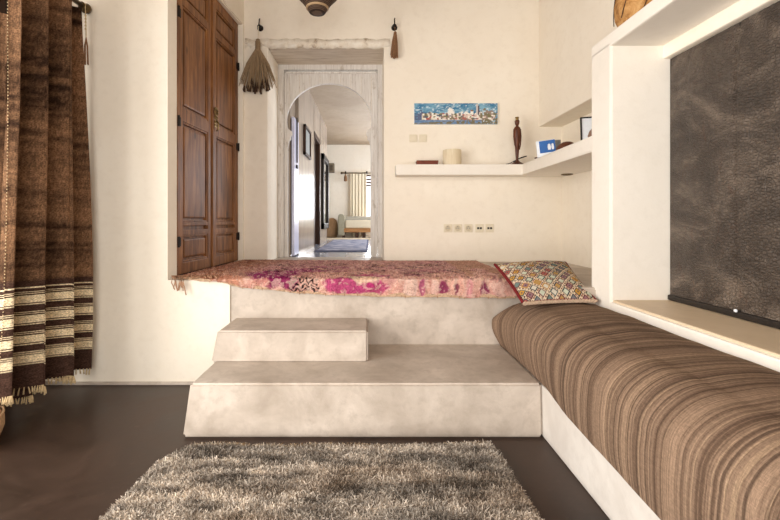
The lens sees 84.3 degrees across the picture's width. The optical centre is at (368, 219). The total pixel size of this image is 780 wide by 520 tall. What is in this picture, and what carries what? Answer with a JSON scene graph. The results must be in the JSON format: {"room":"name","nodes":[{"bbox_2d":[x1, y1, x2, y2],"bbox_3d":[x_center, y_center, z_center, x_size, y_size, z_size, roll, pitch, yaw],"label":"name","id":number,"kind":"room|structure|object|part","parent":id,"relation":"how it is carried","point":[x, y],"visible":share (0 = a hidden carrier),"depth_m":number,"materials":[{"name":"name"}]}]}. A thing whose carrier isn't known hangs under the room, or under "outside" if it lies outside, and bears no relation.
{"room":"traditional dwelling","nodes":[
{"label":"traditional dwelling","id":0,"kind":"room"},
{"bbox_2d":[45,0,229,380],"bbox_3d":[-1.740,-0.776,3.171,1.534,3.852,0.328,0,0,0],"label":"wall","id":1,"kind":"structure","parent":0,"point":[145,329],"depth_m":3.01,"materials":[{"name":"beige paint"}]},
{"bbox_2d":[72,0,91,13],"bbox_3d":[-2.098,-1.449,1.040,0.356,0.093,3.921,0,0,0],"label":"curtain rod","id":2,"kind":"object","parent":1,"relation":"attached to","point":[81,4],"visible":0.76,"depth_m":2.92,"materials":[{"name":"brown wood"}]},
{"bbox_2d":[0,0,92,406],"bbox_3d":[-1.981,-0.176,2.593,0.228,2.512,0.667,0,0,5],"label":"curtain","id":3,"kind":"object","parent":2,"relation":"hanging from","point":[46,238],"visible":1,"depth_m":2.51,"materials":[{"name":"brown fabric"}]},
{"bbox_3d":[-1.955,-1.460,1.006,0.032,0.032,3.852,0,0,0],"label":"rod","id":4,"kind":"part","parent":2,"relation":"part of","materials":[{"name":"brown metal"}]},
{"bbox_2d":[84,3,88,64],"bbox_3d":[-1.924,-1.266,2.925,0.029,0.416,0.027,0,0,0],"label":"tassel","id":5,"kind":"object","parent":2,"relation":"hanging from","point":[85,15],"visible":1,"depth_m":2.92,"materials":[{"name":"beige fabric"}]},
{"bbox_3d":[-1.929,-1.352,2.926,0.013,0.244,0.013,0,0,-23],"label":"cord","id":6,"kind":"part","parent":5,"relation":"part of","materials":[{"name":"beige fabric"}]},
{"bbox_2d":[45,381,193,384],"bbox_3d":[-1.656,1.140,3.012,1.242,0.021,0.037,0,0,0],"label":"baseboard","id":7,"kind":"structure","parent":1,"relation":"attached to","point":[46,382],"depth_m":2.99,"materials":[{"name":"beige paint"}]},
{"bbox_2d":[218,0,243,24],"bbox_3d":[-1.602,-2.320,3.709,0.706,0.766,1.208,0,0,0],"label":"wall","id":8,"kind":"structure","parent":0,"point":[235,8],"depth_m":4.11,"materials":[{"name":"beige paint"}]},
{"bbox_2d":[0,385,609,519],"bbox_3d":[-0.161,1.208,0.469,4.692,0.115,5.767,0,0,0],"label":"floor","id":9,"kind":"structure","parent":0,"point":[70,453],"depth_m":2.16,"materials":[{"name":"concrete"}]},
{"bbox_2d":[0,405,4,434],"bbox_3d":[-2.099,1.062,2.151,0.428,0.176,0.427,0,0,0],"label":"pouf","id":10,"kind":"object","parent":9,"relation":"on","point":[2,414],"visible":0.99,"depth_m":2.25,"materials":[{"name":"brown leather"}]},
{"bbox_2d":[98,440,543,519],"bbox_3d":[-0.194,1.109,1.447,1.781,0.077,1.468,0,0,0],"label":"shaggy rug","id":11,"kind":"object","parent":9,"relation":"on","point":[469,480],"visible":1,"depth_m":1.79,"materials":[{"name":"fabric"}]},
{"bbox_2d":[183,344,541,436],"bbox_3d":[-0.033,1.010,2.650,1.905,0.281,0.761,0,0,0],"label":"step","id":12,"kind":"structure","parent":9,"relation":"on","point":[401,390],"depth_m":2.28,"materials":[{"name":"beige concrete"}]},
{"bbox_2d":[212,318,367,362],"bbox_3d":[-0.488,0.782,2.836,0.964,0.196,0.389,0,0,0],"label":"step","id":13,"kind":"structure","parent":12,"relation":"on","point":[242,339],"depth_m":2.65,"materials":[{"name":"beige concrete"}]},
{"bbox_2d":[503,348,659,519],"bbox_3d":[1.169,1.014,1.617,0.498,0.271,2.775,0,0,0],"label":"bench base","id":14,"kind":"object","parent":9,"relation":"on","point":[606,486],"visible":0.04,"depth_m":1.79,"materials":[{"name":"white paint"}]},
{"bbox_2d":[492,303,779,519],"bbox_3d":[1.122,0.732,1.658,0.535,0.461,2.671,0,0,0],"label":"bench cushion","id":15,"kind":"object","parent":14,"relation":"on","point":[691,427],"visible":0.91,"depth_m":1.43,"materials":[{"name":"brown fabric"}]},
{"bbox_2d":[494,260,597,305],"bbox_3d":[1.182,0.397,2.861,0.575,0.210,0.727,0,0,0],"label":"pillow","id":16,"kind":"object","parent":15,"relation":"on","point":[547,281],"visible":1,"depth_m":2.69,"materials":[{"name":"multicoloured fabric"}]},
{"bbox_2d":[287,90,326,256],"bbox_3d":[-0.972,-0.711,6.788,0.242,2.282,3.835,0,0,0],"label":"wall","id":17,"kind":"structure","parent":0,"point":[304,108],"depth_m":5.86,"materials":[{"name":"paint"}]},
{"bbox_2d":[303,124,310,159],"bbox_3d":[-0.833,-1.046,5.825,0.032,0.391,0.540,0,0,0],"label":"framed picture","id":18,"kind":"object","parent":17,"relation":"attached to","point":[306,132],"visible":1,"depth_m":5.75,"materials":[{"name":"brown wood"}]},
{"bbox_2d":[314,131,319,246],"bbox_3d":[-0.998,-0.481,7.067,0.305,1.799,0.816,0,0,0],"label":"door","id":19,"kind":"structure","parent":17,"relation":"in","point":[316,139],"depth_m":7.39,"materials":[{"name":"brown wood"}]},
{"bbox_2d":[321,153,328,228],"bbox_3d":[-0.824,-0.512,8.107,0.049,1.346,0.989,0,0,0],"label":"wall mirror","id":20,"kind":"object","parent":17,"relation":"attached to","point":[324,161],"visible":1,"depth_m":7.72,"materials":[{"name":"black metal"}]},
{"bbox_2d":[325,163,326,222],"bbox_3d":[-0.837,-0.512,8.107,0.018,1.184,0.805,0,0,0],"label":"mirror glass","id":21,"kind":"object","parent":20,"relation":"attached to","point":[325,163],"depth_m":8.21,"materials":[{"name":"black mirror"}]},
{"bbox_2d":[309,85,370,144],"bbox_3d":[-0.345,-1.897,7.863,6.670,0.092,5.664,0,0,0],"label":"ceiling","id":22,"kind":"structure","parent":0,"point":[346,116],"depth_m":7.55,"materials":[{"name":"paint"}]},
{"bbox_2d":[327,145,370,236],"bbox_3d":[-0.345,-0.711,10.666,6.670,2.282,0.172,0,0,0],"label":"wall","id":23,"kind":"structure","parent":0,"point":[348,158],"depth_m":10.58,"materials":[{"name":"beige paint"}]},
{"bbox_2d":[329,163,334,172],"bbox_3d":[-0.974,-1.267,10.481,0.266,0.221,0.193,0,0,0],"label":"picture","id":24,"kind":"object","parent":23,"relation":"attached to","point":[331,165],"depth_m":10.40},
{"bbox_2d":[341,171,370,173],"bbox_3d":[0.083,-1.149,10.507,1.558,0.070,0.141,0,0,0],"label":"curtain rod","id":25,"kind":"object","parent":23,"relation":"attached to","point":[345,172],"visible":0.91,"depth_m":10.47,"materials":[{"name":"brown metal"}]},
{"bbox_3d":[0.104,-1.144,10.476,1.516,0.026,0.026,0,0,0],"label":"rod","id":26,"kind":"part","parent":25,"relation":"part of","materials":[{"name":"brown metal"}]},
{"bbox_2d":[351,174,366,235],"bbox_3d":[-0.254,-0.366,10.476,0.387,1.523,0.037,0,0,0],"label":"curtain","id":27,"kind":"object","parent":25,"relation":"hanging from","point":[358,181],"visible":0.73,"depth_m":10.48,"materials":[{"name":"beige fabric"}]},
{"bbox_2d":[367,175,370,186],"bbox_3d":[0.299,-0.558,10.655,0.828,1.116,0.058,0,0,0],"label":"window","id":28,"kind":"structure","parent":23,"relation":"in","point":[367,175],"depth_m":10.63,"materials":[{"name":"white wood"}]},
{"bbox_2d":[244,0,561,261],"bbox_3d":[0.115,-0.776,4.681,4.370,3.852,0.759,0,0,0],"label":"wall","id":29,"kind":"structure","parent":0,"point":[450,51],"depth_m":4.30,"materials":[{"name":"beige paint"}]},
{"bbox_2d":[234,24,243,261],"bbox_3d":[-1.400,-0.762,4.298,0.305,2.385,0.053,0,0,0],"label":"trim","id":30,"kind":"structure","parent":29,"relation":"attached to","point":[240,27],"depth_m":4.27,"materials":[{"name":"beige paint"}]},
{"bbox_2d":[239,26,276,93],"bbox_3d":[-1.097,-1.576,4.237,0.368,0.672,0.077,0,0,0],"label":"bundle","id":31,"kind":"object","parent":29,"relation":"attached to","point":[257,59],"visible":1,"depth_m":4.22,"materials":[{"name":"beige plant"}]},
{"bbox_2d":[257,18,262,30],"bbox_3d":[-1.085,-1.941,4.266,0.060,0.111,0.069,0,0,0],"label":"wall hook","id":32,"kind":"object","parent":29,"relation":"attached to","point":[259,25],"visible":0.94,"depth_m":4.26,"materials":[{"name":"black metal"}]},
{"bbox_2d":[245,38,389,48],"bbox_3d":[-0.515,-1.769,4.306,1.443,0.114,0.036,0,0,0],"label":"trim","id":33,"kind":"structure","parent":29,"relation":"attached to","point":[285,43],"depth_m":4.29,"materials":[{"name":"paint"}]},
{"bbox_2d":[269,47,383,64],"bbox_3d":[-0.433,-1.748,4.673,1.160,0.034,0.716,0,0,0],"label":"trim","id":34,"kind":"structure","parent":29,"relation":"attached to","point":[352,56],"depth_m":4.55,"materials":[{"name":"beige wood"}]},
{"bbox_2d":[278,65,381,257],"bbox_3d":[-0.424,-0.662,4.990,1.192,2.172,0.415,0,0,0],"label":"door frame","id":35,"kind":"structure","parent":29,"relation":"in","point":[293,80],"depth_m":4.81,"materials":[{"name":"white wood"}]},
{"bbox_3d":[-0.425,-0.609,4.837,1.034,2.066,0.044,0,0,0],"label":"arch panel","id":36,"kind":"part","parent":35,"relation":"part of","materials":[{"name":"white wood"}]},
{"bbox_2d":[391,18,396,30],"bbox_3d":[0.253,-1.946,4.266,0.060,0.111,0.069,0,0,0],"label":"wall hook","id":37,"kind":"object","parent":29,"relation":"attached to","point":[394,26],"visible":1,"depth_m":4.27,"materials":[{"name":"black metal"}]},
{"bbox_2d":[390,31,397,58],"bbox_3d":[0.249,-1.753,4.243,0.080,0.314,0.062,0,0,0],"label":"tassel","id":38,"kind":"object","parent":37,"relation":"hanging from","point":[394,46],"visible":1,"depth_m":4.23,"materials":[{"name":"brown fabric"}]},
{"bbox_2d":[409,134,416,141],"bbox_3d":[0.441,-0.816,4.293,0.076,0.076,0.014,0,0,0],"label":"light switch","id":39,"kind":"object","parent":29,"relation":"attached to","point":[412,137],"visible":1,"depth_m":4.29,"materials":[{"name":"beige plastic"}]},
{"bbox_2d":[419,134,426,141],"bbox_3d":[0.538,-0.816,4.293,0.076,0.076,0.014,0,0,0],"label":"light switch","id":40,"kind":"object","parent":29,"relation":"attached to","point":[422,137],"visible":1,"depth_m":4.29,"materials":[{"name":"beige plastic"}]},
{"bbox_2d":[444,224,451,231],"bbox_3d":[0.788,0.082,4.290,0.082,0.082,0.020,0,0,0],"label":"wall socket","id":41,"kind":"object","parent":29,"relation":"attached to","point":[447,227],"visible":1,"depth_m":4.29,"materials":[{"name":"beige plastic"}]},
{"bbox_2d":[414,103,497,124],"bbox_3d":[0.864,-1.057,4.286,0.828,0.207,0.027,0,0,0],"label":"picture","id":42,"kind":"object","parent":29,"relation":"attached to","point":[424,113],"visible":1,"depth_m":4.27,"materials":[{"name":"paper"}]},
{"bbox_2d":[454,224,461,231],"bbox_3d":[0.886,0.082,4.290,0.082,0.082,0.020,0,0,0],"label":"wall socket","id":43,"kind":"object","parent":29,"relation":"attached to","point":[457,227],"visible":1,"depth_m":4.29,"materials":[{"name":"beige plastic"}]},
{"bbox_2d":[464,224,471,231],"bbox_3d":[0.992,0.082,4.290,0.082,0.082,0.020,0,0,0],"label":"wall socket","id":44,"kind":"object","parent":29,"relation":"attached to","point":[467,227],"visible":1,"depth_m":4.29,"materials":[{"name":"beige plastic"}]},
{"bbox_2d":[475,224,482,231],"bbox_3d":[1.102,0.082,4.294,0.082,0.082,0.013,0,0,0],"label":"wall socket","id":45,"kind":"object","parent":29,"relation":"attached to","point":[478,227],"visible":1,"depth_m":4.29,"materials":[{"name":"beige plastic"}]},
{"bbox_2d":[485,224,493,231],"bbox_3d":[1.204,0.082,4.294,0.082,0.082,0.013,0,0,0],"label":"wall socket","id":46,"kind":"object","parent":29,"relation":"attached to","point":[488,227],"visible":1,"depth_m":4.29,"materials":[{"name":"beige plastic"}]},
{"bbox_2d":[395,136,591,176],"bbox_3d":[1.106,-0.480,3.507,1.698,0.100,1.633,0,0,0],"label":"shelf","id":47,"kind":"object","parent":29,"relation":"attached to","point":[575,158],"depth_m":4.09,"materials":[{"name":"white paint"}]},
{"bbox_2d":[416,160,437,163],"bbox_3d":[0.564,-0.553,4.191,0.209,0.045,0.108,0,0,0],"label":"wooden box","id":48,"kind":"object","parent":47,"relation":"on","point":[417,161],"visible":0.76,"depth_m":4.14,"materials":[{"name":"red wood"}]},
{"bbox_2d":[443,149,460,163],"bbox_3d":[0.813,-0.608,4.202,0.177,0.155,0.177,0,0,0],"label":"canister","id":49,"kind":"object","parent":47,"relation":"on","point":[450,156],"visible":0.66,"depth_m":4.12,"materials":[{"name":"beige ceramic"}]},
{"bbox_2d":[508,117,526,163],"bbox_3d":[1.439,-0.764,4.171,0.214,0.468,0.142,0,0,-36],"label":"figurine","id":50,"kind":"object","parent":47,"relation":"on","point":[517,136],"visible":0.9,"depth_m":4.15,"materials":[{"name":"brown wood"}]},
{"bbox_2d":[536,139,555,157],"bbox_3d":[1.486,-0.600,3.612,0.159,0.149,0.055,0,0,20],"label":"packet","id":51,"kind":"object","parent":47,"relation":"on","point":[544,147],"visible":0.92,"depth_m":3.59,"materials":[{"name":"blue paper"}]},
{"bbox_2d":[539,139,555,152],"bbox_3d":[1.487,-0.614,3.585,0.133,0.113,0.002,0,0,20],"label":"print","id":52,"kind":"object","parent":51,"relation":"attached to","point":[545,146],"depth_m":3.58},
{"bbox_2d":[555,140,560,147],"bbox_3d":[1.599,-0.605,3.668,0.063,0.150,0.058,0,0,17],"label":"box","id":53,"kind":"object","parent":47,"relation":"on","point":[557,142],"visible":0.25,"depth_m":3.64,"materials":[{"name":"grey"}]},
{"bbox_2d":[556,141,572,149],"bbox_3d":[1.578,-0.578,3.427,0.170,0.096,0.170,0,0,0],"label":"bowl","id":54,"kind":"object","parent":47,"relation":"on","point":[563,144],"visible":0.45,"depth_m":3.38,"materials":[{"name":"wood"}]},
{"bbox_2d":[580,116,591,140],"bbox_3d":[1.559,-0.629,3.005,0.150,0.193,0.050,0,0,17],"label":"photo frame","id":55,"kind":"object","parent":47,"relation":"on","point":[585,122],"visible":0.3,"depth_m":3.02,"materials":[{"name":"black plastic"}]},
{"bbox_2d":[230,237,595,344],"bbox_3d":[-0.345,0.784,6.670,6.670,0.731,8.050,0,0,0],"label":"floor","id":56,"kind":"structure","parent":0,"point":[391,320],"depth_m":3.01,"materials":[{"name":"beige concrete"}]},
{"bbox_2d":[177,0,238,274],"bbox_3d":[-1.408,-0.758,3.687,0.231,2.351,1.156,0,0,4],"label":"wooden shutters","id":57,"kind":"object","parent":56,"relation":"on","point":[207,35],"visible":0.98,"depth_m":3.60,"materials":[{"name":"brown wood"}]},
{"bbox_3d":[-1.382,-0.768,3.397,0.039,2.331,0.570,0,0,4],"label":"door","id":58,"kind":"part","parent":57,"relation":"part of","materials":[{"name":"brown wood"}]},
{"bbox_3d":[-1.337,-0.768,3.970,0.039,2.331,0.570,0,0,4],"label":"door","id":59,"kind":"part","parent":57,"relation":"part of","materials":[{"name":"brown wood"}]},
{"bbox_2d":[327,218,337,237],"bbox_3d":[-0.877,0.186,10.062,0.299,0.466,0.299,0,0,0],"label":"pouf","id":60,"kind":"object","parent":56,"relation":"on","point":[332,231],"visible":0.8,"depth_m":9.94,"materials":[{"name":"brown leather"}]},
{"bbox_2d":[314,239,367,251],"bbox_3d":[-0.380,0.410,7.360,0.736,0.016,3.450,0,0,0],"label":"hallway rug","id":61,"kind":"object","parent":56,"relation":"on","point":[336,245],"visible":1,"depth_m":6.55,"materials":[{"name":"fabric"}]},
{"bbox_2d":[171,259,516,298],"bbox_3d":[-0.167,0.467,3.608,2.436,0.162,1.390,0,0,0],"label":"rug","id":62,"kind":"object","parent":56,"relation":"on","point":[464,279],"visible":1,"depth_m":3.01,"materials":[{"name":"fabric"}]},
{"bbox_2d":[327,238,370,238],"bbox_3d":[-0.287,0.408,9.441,1.495,0.020,0.483,0,0,0],"label":"rug","id":63,"kind":"object","parent":56,"relation":"on","point":[327,238],"visible":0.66,"depth_m":9.29,"materials":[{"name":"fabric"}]},
{"bbox_2d":[338,214,370,237],"bbox_3d":[0.224,0.143,10.017,1.852,0.552,0.621,0,0,0],"label":"daybed","id":64,"kind":"object","parent":56,"relation":"on","point":[356,224],"visible":0.59,"depth_m":9.73,"materials":[{"name":"white fabric"}]},
{"bbox_3d":[-0.627,0.108,10.017,0.150,0.483,0.621,0,0,0],"label":"arm","id":65,"kind":"part","parent":64,"relation":"part of","materials":[{"name":"grey fabric"}]},
{"bbox_3d":[0.236,0.235,10.022,1.828,0.092,0.610,0,0,0],"label":"frame","id":66,"kind":"part","parent":64,"relation":"part of","materials":[{"name":"brown wood"}]},
{"bbox_3d":[0.305,0.097,10.022,1.690,0.184,0.586,0,0,0],"label":"mattress","id":67,"kind":"part","parent":64,"relation":"part of","materials":[{"name":"beige fabric"}]},
{"bbox_2d":[345,216,370,219],"bbox_3d":[0.282,0.051,10.246,1.736,0.276,0.161,0,0,0],"label":"cushion","id":68,"kind":"object","parent":64,"relation":"on","point":[347,217],"depth_m":10.17,"materials":[{"name":"white fabric"}]},
{"bbox_2d":[562,113,591,267],"bbox_3d":[2.086,0.098,3.485,0.313,2.104,1.679,0,0,0],"label":"wall","id":69,"kind":"structure","parent":0,"point":[576,188],"depth_m":4.00,"materials":[{"name":"beige paint"}]},
{"bbox_2d":[592,45,669,308],"bbox_3d":[1.790,0.058,2.593,0.790,2.185,0.218,0,0,0],"label":"wall pier","id":70,"kind":"object","parent":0,"point":[631,84],"visible":0.26,"depth_m":2.48,"materials":[{"name":"white paint"}]},
{"bbox_2d":[539,0,779,126],"bbox_3d":[1.942,-1.817,1.069,0.485,1.771,6.509,0,0,0],"label":"wall","id":71,"kind":"structure","parent":0,"point":[569,30],"depth_m":3.54,"materials":[{"name":"beige paint"}]},
{"bbox_2d":[592,0,739,55],"bbox_3d":[1.629,-1.046,0.259,0.468,0.079,4.888,0,0,0],"label":"trim","id":72,"kind":"structure","parent":71,"relation":"attached to","point":[660,22],"depth_m":2.20,"materials":[{"name":"white paint"}]},
{"bbox_2d":[613,0,651,26],"bbox_3d":[1.555,-1.216,2.438,0.294,0.259,0.294,0,0,0],"label":"basket","id":73,"kind":"object","parent":72,"relation":"on","point":[623,10],"visible":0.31,"depth_m":2.39,"materials":[{"name":"wicker"}]},
{"bbox_2d":[610,302,779,371],"bbox_3d":[1.790,0.812,0.155,0.790,0.676,4.680,0,0,0],"label":"wall","id":74,"kind":"structure","parent":0,"point":[769,361],"depth_m":1.79,"materials":[{"name":"white paint"}]},
{"bbox_2d":[613,300,779,357],"bbox_3d":[1.601,0.472,0.151,0.385,0.021,4.671,0,0,0],"label":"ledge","id":75,"kind":"structure","parent":74,"relation":"on","point":[756,336],"depth_m":1.92,"materials":[{"name":"beige paint"}]},
{"bbox_3d":[-0.161,-2.760,1.288,4.692,0.115,7.406,0,0,0],"label":"ceiling","id":76,"kind":"structure","parent":0,"visible":0},
{"bbox_2d":[300,0,336,16],"bbox_3d":[-0.396,-2.142,3.297,0.380,1.120,0.380,0,0,0],"label":"pendant lamp","id":77,"kind":"object","parent":76,"relation":"hanging from","point":[318,8],"visible":1,"depth_m":3.25,"materials":[{"name":"brown wicker"}]},
{"bbox_3d":[-2.392,-0.776,0.469,0.230,3.852,5.307,0,0,0],"label":"wall","id":78,"kind":"structure","parent":0,"visible":0},
{"bbox_2d":[0,0,7,13],"bbox_3d":[-2.386,-0.172,0.834,0.104,2.645,3.968,0,0,0],"label":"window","id":79,"kind":"structure","parent":78,"relation":"in","point":[3,3],"depth_m":2.75,"materials":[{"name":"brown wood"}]},
{"bbox_3d":[1.975,-0.190,0.172,0.420,1.529,4.715,0,0,0],"label":"wall niche","id":80,"kind":"object","parent":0,"visible":0},
{"bbox_2d":[668,1,779,328],"bbox_3d":[1.735,-0.234,1.327,0.054,1.386,2.309,0,0,0],"label":"panel","id":81,"kind":"object","parent":80,"relation":"attached to","point":[725,88],"visible":1,"depth_m":2.06,"materials":[{"name":"leather"}]}
]}

